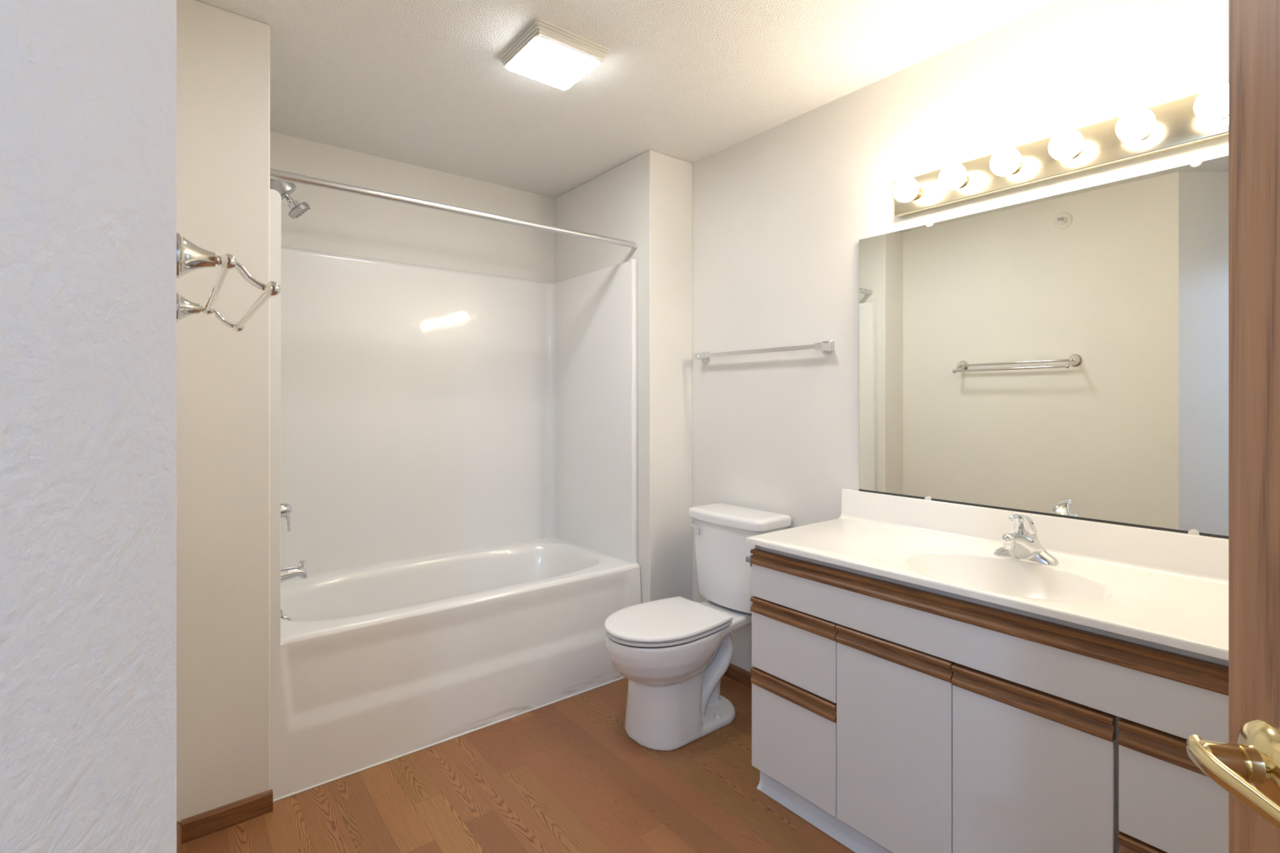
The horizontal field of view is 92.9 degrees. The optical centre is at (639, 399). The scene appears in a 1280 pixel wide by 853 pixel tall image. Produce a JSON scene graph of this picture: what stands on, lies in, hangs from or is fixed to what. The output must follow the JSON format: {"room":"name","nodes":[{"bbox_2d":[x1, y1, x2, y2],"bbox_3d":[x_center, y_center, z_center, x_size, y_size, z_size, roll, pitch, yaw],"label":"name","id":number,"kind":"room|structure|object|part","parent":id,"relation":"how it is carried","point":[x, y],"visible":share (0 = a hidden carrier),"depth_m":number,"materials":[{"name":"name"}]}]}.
{"room":"bathroom","nodes":[
{"label":"bathroom","id":0,"kind":"room"},
{"bbox_2d":[0,0,176,852],"bbox_3d":[-0.792,0.054,-0.509,0.100,2.440,2.300,0,0,15],"label":"wall","id":1,"kind":"structure","parent":0,"point":[88,87],"depth_m":0.51,"materials":[{"name":"paint"}]},
{"bbox_2d":[176,0,270,823],"bbox_3d":[-1.589,0.054,2.163,0.355,2.440,0.974,0,0,-38],"label":"wall","id":2,"kind":"structure","parent":0,"point":[223,56],"depth_m":1.81,"materials":[{"name":"paint"}]},
{"bbox_2d":[182,789,272,844],"bbox_3d":[-1.228,1.242,1.819,0.226,0.064,0.012,0,0,-38],"label":"baseboard","id":3,"kind":"structure","parent":2,"relation":"attached to","point":[202,824],"depth_m":1.81,"materials":[{"name":"brown wood"}]},
{"bbox_2d":[270,178,310,218],"bbox_3d":[-1.357,-0.787,2.304,0.194,0.187,0.104,0,0,-38],"label":"sprayer","id":4,"kind":"object","parent":2,"relation":"attached to","point":[285,188],"visible":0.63,"depth_m":2.31,"materials":[{"name":"silver metal"}]},
{"bbox_2d":[270,168,638,248],"bbox_3d":[-0.616,-0.738,2.443,1.520,0.035,0.033,0,0,-38],"label":"curtain rod","id":5,"kind":"object","parent":2,"relation":"attached to","point":[278,175],"visible":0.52,"depth_m":2.30,"materials":[{"name":"metal"}]},
{"bbox_2d":[270,131,554,282],"bbox_3d":[-1.122,0.054,3.086,1.520,2.440,0.100,0,0,-38],"label":"wall","id":6,"kind":"structure","parent":0,"point":[336,222],"depth_m":3.00,"materials":[{"name":"paint"}]},
{"bbox_2d":[182,675,855,852],"bbox_3d":[-0.357,1.304,0.292,5.000,0.060,5.700,0,0,-38],"label":"floor","id":7,"kind":"structure","parent":0,"point":[566,775],"depth_m":1.93,"materials":[{"name":"brown wood"}]},
{"bbox_2d":[270,188,641,802],"bbox_3d":[-0.832,0.301,2.717,1.516,1.951,0.836,0,0,-38],"label":"bathtub surround","id":8,"kind":"object","parent":7,"relation":"on","point":[454,453],"visible":0.94,"depth_m":2.83,"materials":[{"name":"white plastic"}]},
{"bbox_3d":[-1.350,0.823,2.284,0.029,0.077,0.076,0,0,-38],"label":"overflow plate","id":9,"kind":"part","parent":8,"relation":"part of","materials":[{"name":"silver metal"}]},
{"bbox_2d":[280,502,291,531],"bbox_3d":[-1.365,0.419,2.298,0.088,0.160,0.156,0,0,-38],"label":"shower valve","id":10,"kind":"object","parent":8,"relation":"attached to","point":[286,508],"visible":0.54,"depth_m":2.30,"materials":[{"name":"silver metal"}]},
{"bbox_3d":[-1.345,0.458,2.314,0.030,0.083,0.038,0,0,-38],"label":"lever","id":11,"kind":"part","parent":10,"relation":"part of","materials":[{"name":"silver metal"}]},
{"bbox_3d":[-1.331,0.834,2.300,0.035,0.043,0.012,0,0,-38],"label":"trip lever","id":12,"kind":"part","parent":8,"relation":"part of","materials":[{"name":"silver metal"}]},
{"bbox_2d":[280,560,307,582],"bbox_3d":[-1.345,0.661,2.314,0.142,0.082,0.072,0,0,-38],"label":"tub spout","id":13,"kind":"object","parent":8,"relation":"attached to","point":[287,573],"visible":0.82,"depth_m":2.31,"materials":[{"name":"silver metal"}]},
{"bbox_3d":[-1.302,0.633,2.348,0.020,0.026,0.020,0,0,-38],"label":"diverter knob","id":14,"kind":"part","parent":13,"relation":"part of","materials":[{"name":"silver metal"}]},
{"bbox_3d":[-0.841,0.059,2.729,1.516,1.457,0.805,0,0,-38],"label":"wall panel","id":15,"kind":"part","parent":8,"relation":"part of","materials":[{"name":"white plastic"}]},
{"bbox_2d":[270,537,641,799],"bbox_3d":[-0.826,1.026,2.709,1.514,0.497,0.806,0,0,-38],"label":"tub","id":16,"kind":"object","parent":8,"relation":"in","point":[374,663],"depth_m":2.39,"materials":[{"name":"white plastic"}]},
{"bbox_2d":[604,502,791,751],"bbox_3d":[0.197,0.875,2.440,0.762,0.799,0.428,0,0,-38],"label":"toilet","id":17,"kind":"object","parent":7,"relation":"on","point":[674,654],"visible":0.98,"depth_m":2.32,"materials":[{"name":"white ceramic"}]},
{"bbox_3d":[0.083,0.868,2.350,0.465,0.014,0.366,0,0,-38],"label":"seat","id":18,"kind":"part","parent":17,"relation":"part of","materials":[{"name":"white plastic"}]},
{"bbox_3d":[0.083,0.848,2.350,0.471,0.020,0.372,0,0,-38],"label":"lid","id":19,"kind":"part","parent":17,"relation":"part of","materials":[{"name":"white plastic"}]},
{"bbox_3d":[0.181,1.069,2.427,0.712,0.410,0.374,0,0,-38],"label":"bowl","id":20,"kind":"part","parent":17,"relation":"part of","materials":[{"name":"white ceramic"}]},
{"bbox_3d":[0.242,0.559,2.665,0.025,0.044,0.086,0,0,-34],"label":"flush lever","id":21,"kind":"part","parent":17,"relation":"part of","materials":[{"name":"silver metal"}]},
{"bbox_3d":[0.407,0.498,2.606,0.228,0.046,0.428,0,0,-38],"label":"tank lid","id":22,"kind":"part","parent":17,"relation":"part of","materials":[{"name":"white ceramic"}]},
{"bbox_3d":[0.411,0.695,2.609,0.210,0.345,0.396,0,0,-38],"label":"tank","id":23,"kind":"part","parent":17,"relation":"part of","materials":[{"name":"white ceramic"}]},
{"bbox_2d":[745,545,1228,852],"bbox_3d":[0.968,0.870,1.650,0.550,0.808,1.328,0,0,-38],"label":"vanity cabinet","id":24,"kind":"object","parent":7,"relation":"on","point":[889,715],"depth_m":1.45,"materials":[{"name":"white laminate"}]},
{"bbox_3d":[0.372,0.525,2.009,0.050,0.038,0.026,0,0,-38],"label":"cabinet bracket","id":25,"kind":"part","parent":24,"relation":"part of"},
{"bbox_3d":[0.465,0.896,1.863,0.024,0.048,0.315,0,0,-38],"label":"pull rail","id":26,"kind":"part","parent":24,"relation":"part of","materials":[{"name":"brown wood"}]},
{"bbox_3d":[0.468,1.056,1.865,0.018,0.271,0.315,0,0,-38],"label":"drawer","id":27,"kind":"part","parent":24,"relation":"part of","materials":[{"name":"white laminate"}]},
{"bbox_3d":[0.468,0.777,1.865,0.018,0.179,0.315,0,0,-38],"label":"drawer","id":28,"kind":"part","parent":24,"relation":"part of","materials":[{"name":"white laminate"}]},
{"bbox_3d":[0.465,0.664,1.863,0.024,0.046,0.315,0,0,-38],"label":"pull rail","id":29,"kind":"part","parent":24,"relation":"part of","materials":[{"name":"brown wood"}]},
{"bbox_3d":[0.665,0.940,1.613,0.018,0.503,0.321,0,0,-38],"label":"door","id":30,"kind":"part","parent":24,"relation":"part of","materials":[{"name":"white laminate"}]},
{"bbox_3d":[0.663,0.665,1.611,0.024,0.047,0.321,0,0,-38],"label":"pull rail","id":31,"kind":"part","parent":24,"relation":"part of","materials":[{"name":"brown wood"}]},
{"bbox_2d":[746,488,1228,660],"bbox_3d":[0.970,0.462,1.641,0.558,0.245,1.314,0,0,-38],"label":"countertop","id":32,"kind":"structure","parent":24,"relation":"on","point":[1171,588],"depth_m":1.65,"materials":[{"name":"stone"}]},
{"bbox_2d":[993,514,1058,566],"bbox_3d":[1.045,0.382,1.684,0.164,0.134,0.160,0,0,-38],"label":"sink faucet","id":33,"kind":"object","parent":32,"relation":"on","point":[1024,544],"visible":1,"depth_m":1.67,"materials":[{"name":"silver metal"}]},
{"bbox_3d":[0.770,0.509,1.476,0.024,0.046,1.299,0,0,-38],"label":"pull rail","id":34,"kind":"part","parent":24,"relation":"part of","materials":[{"name":"brown wood"}]},
{"bbox_3d":[0.862,0.668,1.359,0.024,0.047,0.318,0,0,-38],"label":"pull rail","id":35,"kind":"part","parent":24,"relation":"part of","materials":[{"name":"brown wood"}]},
{"bbox_3d":[0.864,0.941,1.361,0.018,0.500,0.318,0,0,-38],"label":"door","id":36,"kind":"part","parent":24,"relation":"part of","materials":[{"name":"white laminate"}]},
{"bbox_3d":[1.069,0.896,1.097,0.024,0.048,0.332,0,0,-38],"label":"pull rail","id":37,"kind":"part","parent":24,"relation":"part of","materials":[{"name":"brown wood"}]},
{"bbox_3d":[1.069,0.668,1.097,0.024,0.047,0.332,0,0,-38],"label":"pull rail","id":38,"kind":"part","parent":24,"relation":"part of","materials":[{"name":"brown wood"}]},
{"bbox_3d":[1.071,0.779,1.098,0.018,0.175,0.332,0,0,-38],"label":"drawer","id":39,"kind":"part","parent":24,"relation":"part of","materials":[{"name":"white laminate"}]},
{"bbox_2d":[554,149,692,603],"bbox_3d":[-0.149,0.054,3.297,0.270,2.440,0.974,0,0,-38],"label":"wall","id":40,"kind":"structure","parent":0,"point":[646,200],"depth_m":2.92,"materials":[{"name":"paint"}]},
{"bbox_2d":[195,0,1057,198],"bbox_3d":[-0.357,-1.196,0.292,5.000,0.060,5.700,0,0,-38],"label":"ceiling","id":41,"kind":"structure","parent":0,"point":[424,83],"depth_m":2.15,"materials":[{"name":"white paint"}]},
{"bbox_2d":[497,17,608,89],"bbox_3d":[-0.292,-1.142,2.046,0.279,0.046,0.275,0,0,-38],"label":"ceiling fan light","id":42,"kind":"object","parent":41,"relation":"attached to","point":[546,52],"visible":1,"depth_m":2.00,"materials":[{"name":"white plastic"}]},
{"bbox_2d":[506,37,599,89],"bbox_3d":[-0.295,-1.122,2.050,0.241,0.008,0.225,0,0,-38],"label":"diffuser","id":43,"kind":"object","parent":42,"relation":"attached to","point":[549,61],"depth_m":2.02,"materials":[{"name":"white"}]},
{"bbox_2d":[692,0,1228,673],"bbox_3d":[0.697,0.054,2.522,0.100,2.440,3.239,0,0,-38],"label":"wall","id":44,"kind":"structure","parent":0,"point":[781,213],"depth_m":2.34,"materials":[{"name":"paint"}]},
{"bbox_2d":[724,662,752,688],"bbox_3d":[0.520,1.242,2.655,0.012,0.064,0.838,0,0,-38],"label":"baseboard","id":45,"kind":"structure","parent":44,"relation":"attached to","point":[736,673],"depth_m":2.74,"materials":[{"name":"brown wood"}]},
{"bbox_2d":[693,340,833,361],"bbox_3d":[0.501,-0.207,2.634,0.068,0.048,0.730,0,0,-38],"label":"towel bar","id":46,"kind":"object","parent":44,"relation":"attached to","point":[825,347],"visible":1,"depth_m":2.52,"materials":[{"name":"silver metal"}]},
{"bbox_3d":[0.285,-0.207,2.898,0.054,0.038,0.038,0,0,-38],"label":"post","id":47,"kind":"part","parent":46,"relation":"part of","materials":[{"name":"silver metal"}]},
{"bbox_3d":[0.311,-0.207,2.918,0.014,0.048,0.048,0,0,-38],"label":"plate","id":48,"kind":"part","parent":46,"relation":"part of","materials":[{"name":"silver metal"}]},
{"bbox_3d":[0.707,-0.207,2.362,0.054,0.038,0.038,0,0,-38],"label":"post","id":49,"kind":"part","parent":46,"relation":"part of","materials":[{"name":"silver metal"}]},
{"bbox_3d":[0.733,-0.207,2.383,0.014,0.048,0.048,0,0,-38],"label":"plate","id":50,"kind":"part","parent":46,"relation":"part of","materials":[{"name":"silver metal"}]},
{"bbox_2d":[839,488,1228,585],"bbox_3d":[1.172,0.398,1.800,0.043,0.118,1.312,0,0,-38],"label":"backsplash","id":51,"kind":"structure","parent":44,"relation":"attached to","point":[1184,555],"depth_m":1.73,"materials":[{"name":"stone"}]},
{"bbox_2d":[858,155,1228,538],"bbox_3d":[1.196,-0.130,1.796,0.013,0.944,1.217,0,0,-38],"label":"wall mirror","id":52,"kind":"object","parent":44,"relation":"attached to","point":[1064,354],"visible":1,"depth_m":1.77,"materials":[{"name":"silver mirror"}]},
{"bbox_2d":[893,83,1228,217],"bbox_3d":[1.149,-0.704,1.758,0.133,0.119,0.916,0,0,-38],"label":"vanity light bar","id":53,"kind":"object","parent":44,"relation":"attached to","point":[1202,117],"visible":0.95,"depth_m":1.68,"materials":[{"name":"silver metal"}]},
{"bbox_3d":[0.892,-0.705,2.042,0.080,0.079,0.080,0,0,-38],"label":"globe bulb","id":54,"kind":"part","parent":53,"relation":"part of","materials":[{"name":"white glass"}]},
{"bbox_3d":[0.987,-0.705,1.922,0.080,0.079,0.080,0,0,-38],"label":"globe bulb","id":55,"kind":"part","parent":53,"relation":"part of","materials":[{"name":"white glass"}]},
{"bbox_3d":[1.081,-0.705,1.802,0.080,0.079,0.080,0,0,-38],"label":"globe bulb","id":56,"kind":"part","parent":53,"relation":"part of","materials":[{"name":"white glass"}]},
{"bbox_3d":[1.176,-0.705,1.682,0.080,0.079,0.080,0,0,-38],"label":"globe bulb","id":57,"kind":"part","parent":53,"relation":"part of","materials":[{"name":"white glass"}]},
{"bbox_3d":[1.270,-0.705,1.562,0.080,0.079,0.080,0,0,-38],"label":"globe bulb","id":58,"kind":"part","parent":53,"relation":"part of","materials":[{"name":"white glass"}]},
{"bbox_3d":[1.365,-0.705,1.442,0.080,0.079,0.080,0,0,-38],"label":"globe bulb","id":59,"kind":"part","parent":53,"relation":"part of","materials":[{"name":"white glass"}]},
{"bbox_3d":[0.340,0.054,-0.708,2.048,2.440,1.594,0,0,-38],"label":"wall","id":60,"kind":"structure","parent":0,"visible":0},
{"bbox_2d":[1186,0,1279,852],"bbox_3d":[0.407,0.068,0.168,0.085,2.388,0.755,0,0,15],"label":"door","id":61,"kind":"structure","parent":60,"relation":"in","point":[1247,766],"depth_m":0.50,"materials":[{"name":"brown wood"}]},
{"bbox_3d":[0.450,0.289,0.448,0.016,0.023,0.125,0,0,9],"label":"lever","id":62,"kind":"part","parent":61,"relation":"part of","materials":[{"name":"gold metal"}]},
{"bbox_3d":[0.489,0.289,0.483,0.020,0.066,0.066,0,0,15],"label":"handle","id":63,"kind":"part","parent":61,"relation":"part of","materials":[{"name":"gold metal"}]},
{"bbox_3d":[-0.928,0.054,1.137,0.124,2.440,1.455,0,0,-38],"label":"wall","id":64,"kind":"structure","parent":0,"visible":0},
{"bbox_2d":[176,821,182,852],"bbox_3d":[-0.886,1.242,1.173,0.012,0.064,1.451,0,0,-37],"label":"baseboard","id":65,"kind":"structure","parent":64,"relation":"attached to","point":[179,825],"depth_m":1.69,"materials":[{"name":"brown wood"}]},
{"bbox_2d":[176,232,280,331],"bbox_3d":[-0.850,-0.214,1.227,0.144,0.090,0.680,0,0,-38],"label":"towel rack","id":66,"kind":"object","parent":64,"relation":"attached to","point":[190,257],"visible":1,"depth_m":1.01,"materials":[{"name":"silver metal"}]},
{"bbox_3d":[-1.017,-0.198,1.484,0.050,0.044,0.012,0,0,-38],"label":"curved arm","id":67,"kind":"part","parent":66,"relation":"part of","materials":[{"name":"silver metal"}]},
{"bbox_3d":[-0.643,-0.204,1.002,0.050,0.044,0.012,0,0,-38],"label":"curved arm","id":68,"kind":"part","parent":66,"relation":"part of","materials":[{"name":"silver metal"}]}
]}

